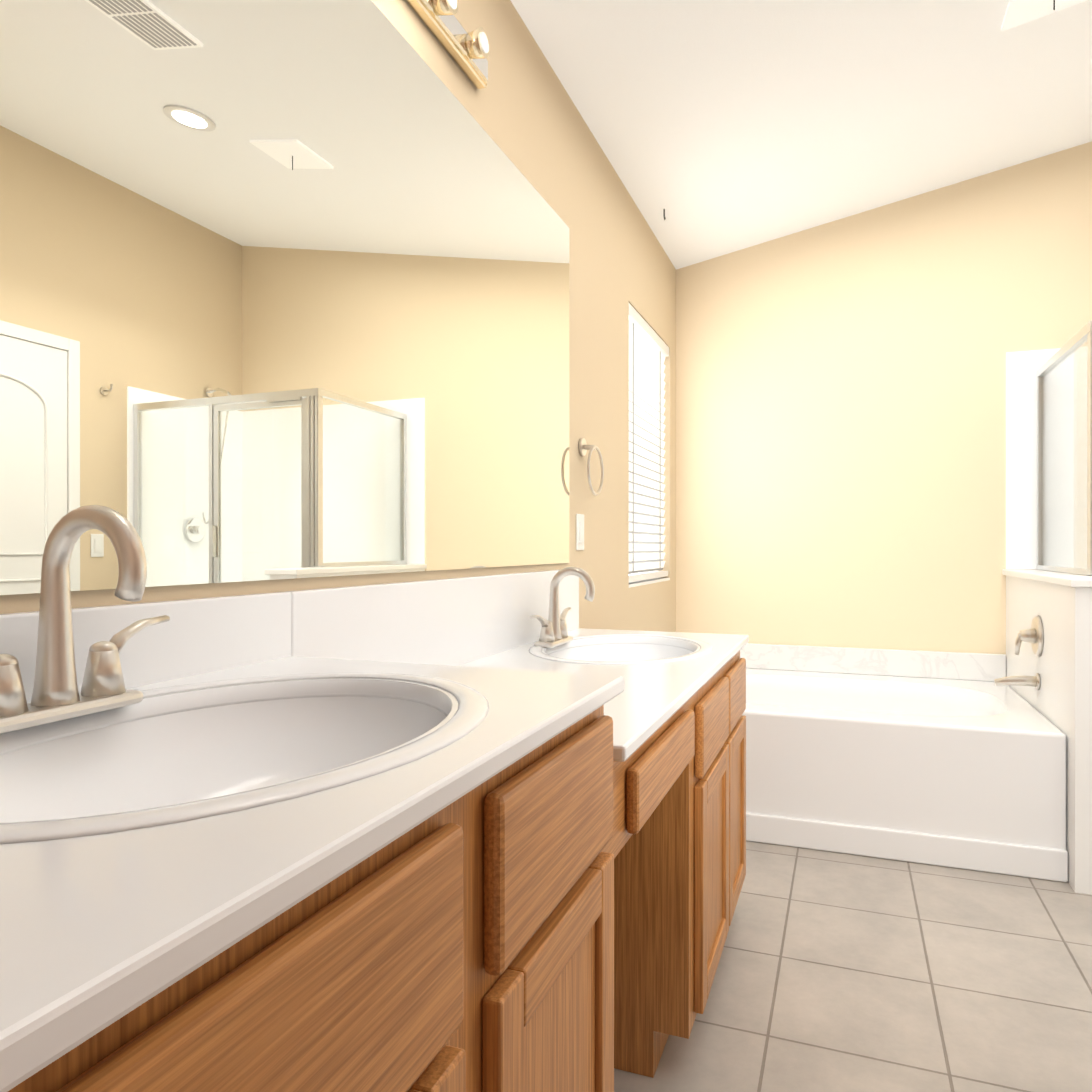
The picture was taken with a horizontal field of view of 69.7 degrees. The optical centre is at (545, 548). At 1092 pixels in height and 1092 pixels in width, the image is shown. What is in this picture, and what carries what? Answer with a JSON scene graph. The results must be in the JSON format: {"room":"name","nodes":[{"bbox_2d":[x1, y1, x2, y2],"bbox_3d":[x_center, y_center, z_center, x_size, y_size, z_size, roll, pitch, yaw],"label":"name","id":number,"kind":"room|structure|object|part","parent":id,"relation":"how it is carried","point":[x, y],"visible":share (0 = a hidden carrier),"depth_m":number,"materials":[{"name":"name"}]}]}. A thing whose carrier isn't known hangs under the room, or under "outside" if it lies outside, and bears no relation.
{"room":"bathroom","nodes":[
{"label":"bathroom","id":0,"kind":"room"},
{"bbox_2d":[0,0,675,631],"bbox_3d":[-0.136,-0.575,2.053,0.120,3.250,4.345,0,0,21],"label":"wall","id":1,"kind":"structure","parent":0,"point":[524,112],"depth_m":2.50,"materials":[{"name":"beige paint"}]},
{"bbox_2d":[0,0,568,594],"bbox_3d":[-0.370,-0.467,1.264,0.006,1.027,2.455,0,0,21],"label":"mirror","id":2,"kind":"object","parent":1,"relation":"attached to","point":[284,288],"visible":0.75,"depth_m":1.15,"materials":[{"name":"clear glass"}]},
{"bbox_2d":[282,568,578,728],"bbox_3d":[-0.149,0.169,1.820,0.020,0.207,1.358,0,0,21],"label":"backsplash","id":3,"kind":"structure","parent":1,"relation":"attached to","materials":[{"name":"white stone"}]},
{"bbox_2d":[406,0,488,88],"bbox_3d":[-0.318,-1.095,1.220,0.133,0.072,1.240,0,0,21],"label":"vanity light","id":4,"kind":"object","parent":1,"relation":"attached to","point":[468,52],"visible":1,"depth_m":1.67,"materials":[{"name":"gold metal"}]},
{"bbox_2d":[429,0,457,16],"bbox_3d":[-0.206,-1.096,1.568,0.036,0.058,0.058,0,0,21],"label":"socket","id":5,"kind":"object","parent":4,"relation":"attached to","point":[437,8],"depth_m":1.56,"materials":[{"name":"gold metal"}]},
{"bbox_2d":[463,27,488,59],"bbox_3d":[-0.152,-1.096,1.709,0.036,0.058,0.058,0,0,21],"label":"socket","id":6,"kind":"object","parent":4,"relation":"attached to","point":[475,42],"depth_m":1.69,"materials":[{"name":"gold metal"}]},
{"bbox_2d":[576,514,583,549],"bbox_3d":[0.112,-0.051,2.518,0.009,0.116,0.072,0,0,21],"label":"light switch","id":7,"kind":"object","parent":1,"relation":"attached to","point":[579,531],"visible":1,"depth_m":2.50,"materials":[{"name":"white plastic"}]},
{"bbox_2d":[578,438,603,495],"bbox_3d":[0.138,-0.261,2.524,0.054,0.186,0.160,0,0,21],"label":"towel ring","id":8,"kind":"object","parent":1,"relation":"attached to","point":[583,447],"visible":1,"depth_m":2.52,"materials":[{"name":"silver metal"}]},
{"bbox_3d":[0.141,-0.324,2.523,0.040,0.021,0.016,0,0,21],"label":"arm","id":9,"kind":"part","parent":8,"relation":"part of"},
{"bbox_2d":[629,303,669,587],"bbox_3d":[0.408,-0.409,3.475,0.119,1.132,0.778,0,0,21],"label":"window blind","id":10,"kind":"object","parent":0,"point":[648,350],"visible":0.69,"depth_m":3.46,"materials":[{"name":"white plastic"}]},
{"bbox_3d":[0.436,0.150,3.466,0.059,0.012,0.778,0,0,21],"label":"window sill","id":11,"kind":"part","parent":10,"relation":"part of","materials":[{"name":"white"}]},
{"bbox_2d":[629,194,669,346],"bbox_3d":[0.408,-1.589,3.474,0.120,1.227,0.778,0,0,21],"label":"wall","id":12,"kind":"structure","parent":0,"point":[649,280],"depth_m":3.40,"materials":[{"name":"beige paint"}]},
{"bbox_2d":[510,0,1091,269],"bbox_3d":[1.070,-1.699,1.108,3.048,0.649,5.245,0,0,21],"label":"ceiling","id":13,"kind":"structure","parent":0,"point":[717,128],"depth_m":2.69,"materials":[{"name":"white paint"}]},
{"bbox_2d":[1001,0,1085,30],"bbox_3d":[1.487,-1.638,2.295,0.240,0.011,0.240,-11,-4,21],"label":"ceiling vent","id":14,"kind":"object","parent":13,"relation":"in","point":[1018,12],"visible":0.94,"depth_m":2.37,"materials":[{"name":"white"}]},
{"bbox_2d":[614,841,1091,1091],"bbox_3d":[1.070,1.081,1.112,3.048,0.060,5.245,0,0,21],"label":"floor","id":15,"kind":"structure","parent":0,"point":[839,972],"depth_m":1.88,"materials":[{"name":"tile"}]},
{"bbox_2d":[0,601,748,1091],"bbox_3d":[-0.117,0.614,1.189,0.532,0.872,2.498,0,0,21],"label":"bathroom vanity","id":16,"kind":"object","parent":15,"relation":"on","point":[486,833],"depth_m":0.68,"materials":[{"name":"brown wood"}]},
{"bbox_3d":[-0.126,0.404,0.447,0.018,0.052,0.217,0,0,21],"label":"door rail","id":17,"kind":"part","parent":16,"relation":"part of","materials":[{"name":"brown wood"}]},
{"bbox_2d":[0,653,627,1044],"bbox_3d":[-0.347,0.174,0.554,0.517,0.021,1.148,0,0,21],"label":"countertop","id":18,"kind":"structure","parent":16,"relation":"on","point":[134,818],"depth_m":0.69,"materials":[{"name":"white stone"}]},
{"bbox_2d":[0,505,170,735],"bbox_3d":[-0.433,0.061,0.741,0.137,0.203,0.275,0,0,21],"label":"faucet","id":19,"kind":"object","parent":18,"relation":"on","point":[56,703],"depth_m":0.74,"materials":[{"name":"silver metal"}]},
{"bbox_3d":[0.015,0.404,0.815,0.018,0.052,0.238,0,0,21],"label":"door rail","id":20,"kind":"part","parent":16,"relation":"part of","materials":[{"name":"brown wood"}]},
{"bbox_2d":[530,566,595,648],"bbox_3d":[0.061,0.149,2.030,0.137,0.203,0.275,0,0,21],"label":"faucet","id":21,"kind":"object","parent":16,"relation":"on","point":[554,633],"depth_m":2.03,"materials":[{"name":"silver metal"}]},
{"bbox_3d":[0.369,0.707,1.750,0.010,0.360,0.277,0,0,21],"label":"door panel","id":22,"kind":"part","parent":16,"relation":"part of","materials":[{"name":"brown wood"}]},
{"bbox_3d":[0.373,0.505,1.749,0.018,0.052,0.269,0,0,21],"label":"door rail","id":23,"kind":"part","parent":16,"relation":"part of","materials":[{"name":"brown wood"}]},
{"bbox_3d":[0.373,0.909,1.749,0.018,0.052,0.269,0,0,21],"label":"door rail","id":24,"kind":"part","parent":16,"relation":"part of","materials":[{"name":"brown wood"}]},
{"bbox_3d":[0.500,0.707,2.095,0.010,0.360,0.234,0,0,21],"label":"door panel","id":25,"kind":"part","parent":16,"relation":"part of","materials":[{"name":"brown wood"}]},
{"bbox_3d":[0.505,0.505,2.093,0.018,0.052,0.226,0,0,21],"label":"door rail","id":26,"kind":"part","parent":16,"relation":"part of","materials":[{"name":"brown wood"}]},
{"bbox_3d":[0.505,0.909,2.093,0.018,0.052,0.226,0,0,21],"label":"door rail","id":27,"kind":"part","parent":16,"relation":"part of","materials":[{"name":"brown wood"}]},
{"bbox_2d":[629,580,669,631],"bbox_3d":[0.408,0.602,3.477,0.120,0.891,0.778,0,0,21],"label":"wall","id":28,"kind":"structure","parent":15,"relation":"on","point":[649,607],"depth_m":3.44,"materials":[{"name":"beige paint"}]},
{"bbox_2d":[740,643,1067,881],"bbox_3d":[1.144,0.755,3.200,1.448,0.583,1.046,0,0,21],"label":"bathtub","id":29,"kind":"object","parent":15,"relation":"on","point":[953,759],"visible":0.69,"depth_m":2.69,"materials":[{"name":"white plastic"}]},
{"bbox_2d":[1006,576,1091,894],"bbox_3d":[1.879,0.583,2.885,0.147,0.930,1.114,0,0,21],"label":"wall","id":30,"kind":"structure","parent":15,"relation":"on","point":[1061,698],"depth_m":2.46,"materials":[{"name":"white paint"}]},
{"bbox_2d":[994,615,1043,689],"bbox_3d":[1.716,0.378,2.863,0.142,0.270,0.150,0,0,21],"label":"tub filler","id":31,"kind":"object","parent":30,"relation":"attached to","point":[1034,635],"visible":1,"depth_m":2.84,"materials":[{"name":"silver metal"}]},
{"bbox_3d":[1.714,0.485,2.864,0.138,0.044,0.040,0,0,21],"label":"spout","id":32,"kind":"part","parent":31,"relation":"part of","materials":[{"name":"silver metal"}]},
{"bbox_3d":[1.726,0.349,2.860,0.031,0.079,0.015,0,0,21],"label":"lever","id":33,"kind":"part","parent":31,"relation":"part of","materials":[{"name":"silver metal"}]},
{"bbox_2d":[1002,569,1091,587],"bbox_3d":[1.876,0.106,2.875,0.177,0.025,1.131,0,0,21],"label":"half wall cap","id":34,"kind":"object","parent":30,"relation":"on","point":[1067,579],"depth_m":2.58,"materials":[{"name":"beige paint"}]},
{"bbox_2d":[1036,320,1091,574],"bbox_3d":[2.514,0.049,2.778,1.187,1.997,0.833,0,0,21],"label":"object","id":35,"kind":"object","parent":34,"relation":"on","point":[1079,339],"visible":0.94,"depth_m":2.99,"materials":[{"name":"clear glass"}]},
{"bbox_3d":[1.837,-0.317,2.639,0.021,0.818,0.040,0,0,21],"label":"post","id":36,"kind":"part","parent":35,"relation":"part of","materials":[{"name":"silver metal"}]},
{"bbox_2d":[676,142,1091,677],"bbox_3d":[1.963,-0.578,3.511,2.998,3.250,0.120,0,0,21],"label":"wall","id":37,"kind":"structure","parent":0,"point":[840,432],"depth_m":3.62,"materials":[{"name":"beige paint"}]},
{"bbox_2d":[1006,349,1045,568],"bbox_3d":[2.077,-0.380,3.398,0.147,0.944,0.010,0,0,21],"label":"shower surround","id":38,"kind":"object","parent":37,"relation":"attached to","point":[1022,367],"visible":0.79,"depth_m":3.40,"materials":[{"name":"white"}]},
{"bbox_2d":[1045,346,1086,568],"bbox_3d":[2.682,0.073,3.167,1.149,1.850,0.010,0,0,21],"label":"shower surround","id":39,"kind":"object","parent":37,"relation":"attached to","point":[1050,353],"visible":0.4,"depth_m":3.34,"materials":[{"name":"white"}]}
]}

